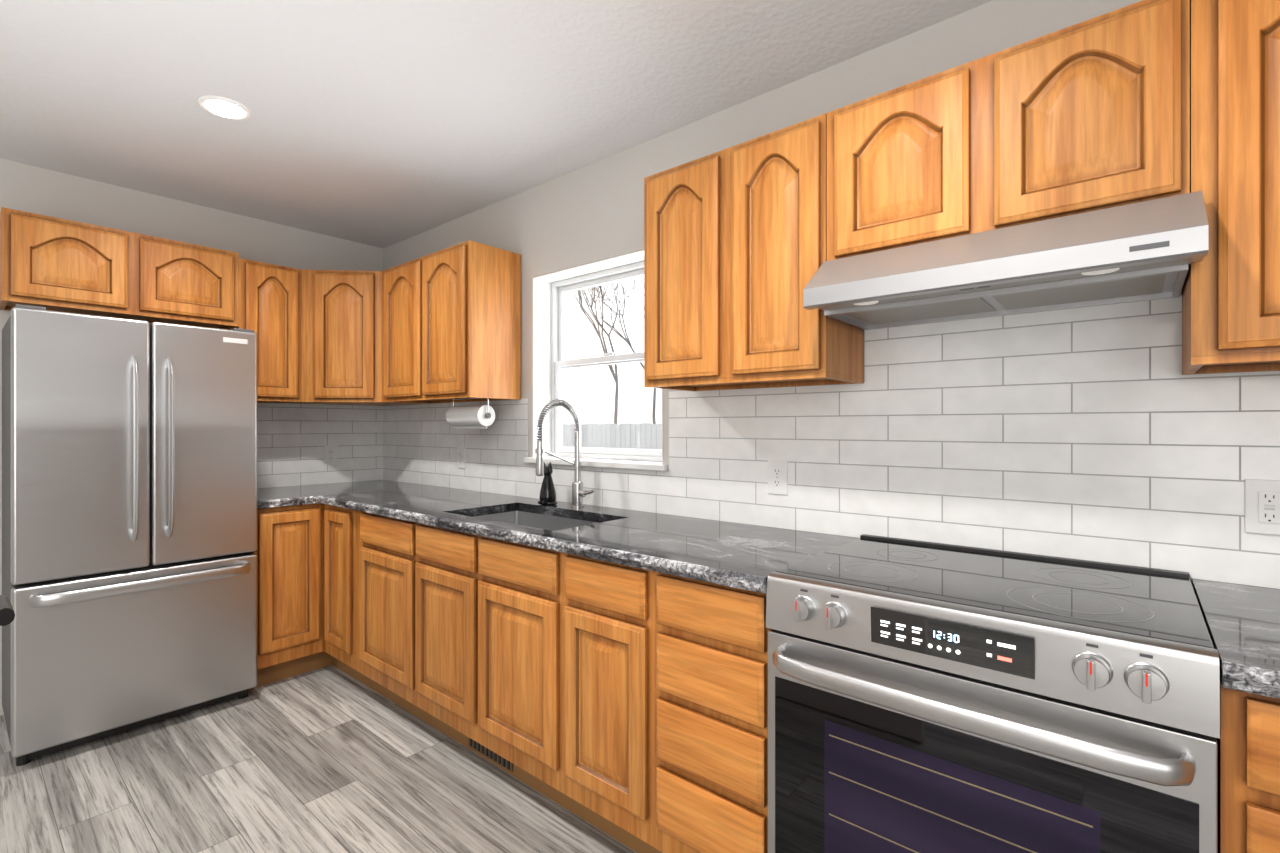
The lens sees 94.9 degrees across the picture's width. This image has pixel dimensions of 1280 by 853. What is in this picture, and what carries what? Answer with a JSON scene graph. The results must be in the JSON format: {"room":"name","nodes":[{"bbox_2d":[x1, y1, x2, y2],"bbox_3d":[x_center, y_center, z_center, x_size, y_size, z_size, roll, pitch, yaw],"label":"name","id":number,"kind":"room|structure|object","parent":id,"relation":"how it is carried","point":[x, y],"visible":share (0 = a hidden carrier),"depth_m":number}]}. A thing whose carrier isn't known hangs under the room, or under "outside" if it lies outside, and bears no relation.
{"room":"kitchen","nodes":[
{"label":"kitchen","id":0,"kind":"room"},
{"bbox_2d":[0,595,14,625],"bbox_3d":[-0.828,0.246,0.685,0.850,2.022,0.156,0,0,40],"label":"door knob","id":1,"kind":"object","parent":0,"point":[7,615],"depth_m":0.87},
{"bbox_2d":[0,158,382,714],"bbox_3d":[-3.170,0.045,2.229,0.120,2.440,4.780,0,0,40],"label":"wall","id":2,"kind":"structure","parent":0,"point":[35,190],"depth_m":3.00},
{"bbox_2d":[0,207,139,318],"bbox_3d":[-2.548,-0.705,2.611,0.319,0.359,0.408,0,0,40],"label":"upper cabinet","id":3,"kind":"object","parent":2,"relation":"attached to","point":[52,263],"depth_m":2.51},
{"bbox_2d":[132,234,243,328],"bbox_3d":[-2.284,-0.705,2.924,0.319,0.359,0.411,0,0,40],"label":"upper cabinet","id":4,"kind":"object","parent":2,"relation":"attached to","point":[182,283],"depth_m":2.83},
{"bbox_2d":[224,259,299,403],"bbox_3d":[-2.057,-0.505,3.192,0.319,0.709,0.289,0,0,40],"label":"upper cabinet","id":5,"kind":"object","parent":2,"relation":"attached to","point":[271,291],"depth_m":3.10},
{"bbox_2d":[257,403,380,488],"bbox_3d":[-2.003,0.106,3.508,0.006,0.489,0.900,0,0,40],"label":"tile backsplash","id":6,"kind":"structure","parent":2,"relation":"attached to","point":[292,439],"depth_m":3.55},
{"bbox_2d":[324,445,336,464],"bbox_3d":[-1.905,0.175,3.615,0.008,0.118,0.074,0,0,40],"label":"electrical outlet","id":7,"kind":"object","parent":6,"relation":"attached to","point":[330,451],"depth_m":3.61},
{"bbox_2d":[0,665,636,852],"bbox_3d":[-0.568,1.295,-0.037,7.020,0.060,4.880,0,0,40],"label":"floor","id":8,"kind":"structure","parent":0,"point":[330,759],"depth_m":2.05},
{"bbox_2d":[2,304,256,765],"bbox_3d":[-2.243,0.409,2.608,0.746,1.712,0.779,0,0,40],"label":"refrigerator","id":9,"kind":"object","parent":8,"relation":"on","point":[129,517],"visible":1,"depth_m":2.35},
{"bbox_2d":[250,503,317,688],"bbox_3d":[-1.950,0.828,3.086,0.629,0.876,0.315,0,0,40],"label":"base cabinet","id":10,"kind":"object","parent":8,"relation":"on","point":[286,552],"depth_m":2.88},
{"bbox_2d":[257,486,316,508],"bbox_3d":[-1.948,0.370,3.056,0.662,0.038,0.270,0,0,40],"label":"countertop","id":11,"kind":"structure","parent":10,"relation":"on","point":[273,497],"depth_m":2.94},
{"bbox_2d":[318,503,349,674],"bbox_3d":[-1.270,0.828,3.101,0.332,0.876,0.629,0,0,40],"label":"base cabinet","id":12,"kind":"object","parent":8,"relation":"on","point":[333,521],"depth_m":2.90},
{"bbox_2d":[350,509,537,730],"bbox_3d":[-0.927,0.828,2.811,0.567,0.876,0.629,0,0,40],"label":"base cabinet","id":13,"kind":"object","parent":8,"relation":"on","point":[444,622],"depth_m":2.27},
{"bbox_2d":[538,548,641,852],"bbox_3d":[0.063,0.828,1.974,0.428,0.876,0.629,0,0,40],"label":"base cabinet","id":14,"kind":"object","parent":8,"relation":"on","point":[624,705],"depth_m":1.75},
{"bbox_2d":[642,569,770,852],"bbox_3d":[0.361,0.828,1.721,0.354,0.876,0.629,0,0,40],"label":"base cabinet","id":15,"kind":"object","parent":8,"relation":"on","point":[705,644],"depth_m":1.49},
{"bbox_2d":[289,480,858,593],"bbox_3d":[-0.709,0.370,2.607,3.134,0.038,0.647,0,0,40],"label":"countertop","id":16,"kind":"structure","parent":15,"relation":"on","point":[736,555],"depth_m":1.95},
{"bbox_2d":[474,511,596,530],"bbox_3d":[-0.428,0.504,2.343,0.738,0.229,0.433,0,0,40],"label":"sink","id":17,"kind":"object","parent":16,"relation":"in","point":[542,521],"visible":0.1,"depth_m":2.61},
{"bbox_2d":[538,462,556,504],"bbox_3d":[-0.414,0.254,2.650,0.091,0.193,0.084,0,0,40],"label":"soap dispenser","id":18,"kind":"object","parent":16,"relation":"on","point":[547,496],"visible":0.92,"depth_m":2.63},
{"bbox_2d":[535,399,594,507],"bbox_3d":[-0.308,0.117,2.462,0.135,0.466,0.260,0,0,40],"label":"faucet","id":19,"kind":"object","parent":16,"relation":"on","point":[579,492],"visible":1,"depth_m":2.53},
{"bbox_2d":[766,534,1219,852],"bbox_3d":[0.757,0.800,1.329,0.750,0.930,0.698,0,0,40],"label":"range","id":20,"kind":"object","parent":8,"relation":"on","point":[928,697],"visible":1,"depth_m":1.11},
{"bbox_2d":[1217,681,1279,852],"bbox_3d":[1.234,0.828,0.983,0.417,0.876,0.629,0,0,40],"label":"base cabinet","id":21,"kind":"object","parent":8,"relation":"on","point":[1248,743],"depth_m":0.87},
{"bbox_2d":[1192,579,1279,698],"bbox_3d":[1.380,0.370,0.843,0.822,0.038,0.642,0,0,40],"label":"countertop","id":22,"kind":"structure","parent":21,"relation":"on","point":[1242,622],"depth_m":1.01},
{"bbox_2d":[0,0,992,248],"bbox_3d":[-0.568,-1.205,-0.037,7.020,0.060,4.880,0,0,40],"label":"ceiling","id":23,"kind":"structure","parent":0,"point":[382,124],"depth_m":2.03},
{"bbox_2d":[197,95,251,119],"bbox_3d":[-1.530,-1.171,2.164,0.163,0.007,0.163,0,0,34],"label":"recessed light","id":24,"kind":"object","parent":23,"relation":"in","point":[225,108],"visible":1,"depth_m":2.13},
{"bbox_2d":[383,0,1274,588],"bbox_3d":[0.957,0.045,1.751,6.800,2.440,0.180,0,0,40],"label":"wall","id":25,"kind":"structure","parent":0,"point":[587,214],"depth_m":2.36},
{"bbox_2d":[292,269,413,405],"bbox_3d":[-1.662,-0.497,3.442,0.601,0.725,0.601,0,0,40],"label":"upper cabinet","id":26,"kind":"object","parent":25,"relation":"attached to","point":[338,307],"depth_m":3.22},
{"bbox_2d":[376,259,467,403],"bbox_3d":[-1.173,-0.505,3.214,0.438,0.709,0.318,0,0,40],"label":"upper cabinet","id":27,"kind":"object","parent":25,"relation":"attached to","point":[395,286],"depth_m":3.12},
{"bbox_2d":[416,240,520,399],"bbox_3d":[-0.852,-0.505,2.943,0.401,0.709,0.318,0,0,40],"label":"upper cabinet","id":28,"kind":"object","parent":25,"relation":"attached to","point":[468,293],"depth_m":2.82},
{"bbox_2d":[446,398,494,428],"bbox_3d":[-0.850,-0.069,2.939,0.317,0.160,0.104,0,0,40],"label":"paper towel holder","id":29,"kind":"object","parent":28,"relation":"attached to","point":[472,417],"visible":0.92,"depth_m":2.88},
{"bbox_2d":[524,249,666,470],"bbox_3d":[-0.173,-0.278,2.680,0.875,0.910,0.204,0,0,40],"label":"window","id":30,"kind":"structure","parent":25,"relation":"in","point":[550,362],"depth_m":2.87},
{"bbox_2d":[644,153,751,390],"bbox_3d":[0.230,-0.505,2.028,0.333,0.709,0.318,0,0,40],"label":"upper cabinet","id":31,"kind":"object","parent":25,"relation":"attached to","point":[680,201],"depth_m":1.91},
{"bbox_2d":[716,114,863,387],"bbox_3d":[0.477,-0.505,1.818,0.316,0.709,0.318,0,0,40],"label":"upper cabinet","id":32,"kind":"object","parent":25,"relation":"attached to","point":[770,187],"depth_m":1.70},
{"bbox_2d":[381,290,1279,588],"bbox_3d":[0.324,0.015,2.163,5.298,0.900,0.006,0,0,40],"label":"tile backsplash","id":33,"kind":"structure","parent":25,"relation":"attached to","point":[1109,434],"depth_m":1.63},
{"bbox_2d":[457,447,464,468],"bbox_3d":[-0.996,0.175,3.270,0.074,0.118,0.008,0,0,40],"label":"electrical outlet","id":34,"kind":"object","parent":33,"relation":"attached to","point":[460,450],"depth_m":3.27},
{"bbox_2d":[768,460,787,494],"bbox_3d":[0.475,0.175,2.026,0.074,0.118,0.008,0,0,40],"label":"electrical outlet","id":35,"kind":"object","parent":33,"relation":"attached to","point":[777,469],"depth_m":2.02},
{"bbox_2d":[1245,479,1279,534],"bbox_3d":[1.365,0.175,1.272,0.074,0.118,0.009,0,0,40],"label":"electrical outlet","id":36,"kind":"object","parent":33,"relation":"attached to","point":[1262,506],"depth_m":1.28},
{"bbox_2d":[824,61,971,260],"bbox_3d":[0.743,-0.648,1.593,0.376,0.423,0.318,0,0,40],"label":"upper cabinet","id":37,"kind":"object","parent":25,"relation":"attached to","point":[898,161],"depth_m":1.47},
{"bbox_2d":[972,0,1199,233],"bbox_3d":[1.021,-0.648,1.358,0.352,0.423,0.318,0,0,40],"label":"upper cabinet","id":38,"kind":"object","parent":25,"relation":"attached to","point":[1146,100],"depth_m":1.22},
{"bbox_2d":[803,191,1207,329],"bbox_3d":[0.842,-0.374,1.423,0.741,0.146,0.448,0,0,40],"label":"range hood","id":39,"kind":"object","parent":38,"relation":"attached to","point":[1144,251],"visible":1,"depth_m":1.28},
{"bbox_2d":[1182,0,1279,374],"bbox_3d":[1.317,-0.497,1.108,0.419,0.724,0.318,0,0,40],"label":"upper cabinet","id":40,"kind":"object","parent":25,"relation":"attached to","point":[1231,297],"depth_m":1.08},
{"label":"outside","id":41,"kind":"structure","parent":0,"visible":0},
{"bbox_3d":[13.921,1.715,30.090,70.000,0.100,59.800,0,0,40],"label":"ground","id":42,"kind":"structure","parent":41,"visible":0},
{"bbox_2d":[563,423,661,449],"bbox_3d":[-1.431,0.794,13.514,16.039,1.742,0.060,0,0,40],"label":"fence","id":43,"kind":"object","parent":42,"relation":"on","point":[624,436],"depth_m":12.68},
{"bbox_2d":[569,277,655,423],"bbox_3d":[4.368,-7.355,37.213,31.594,18.082,29.688,0,0,40],"label":"trees","id":44,"kind":"object","parent":42,"relation":"on","point":[615,376],"depth_m":31.30}
]}

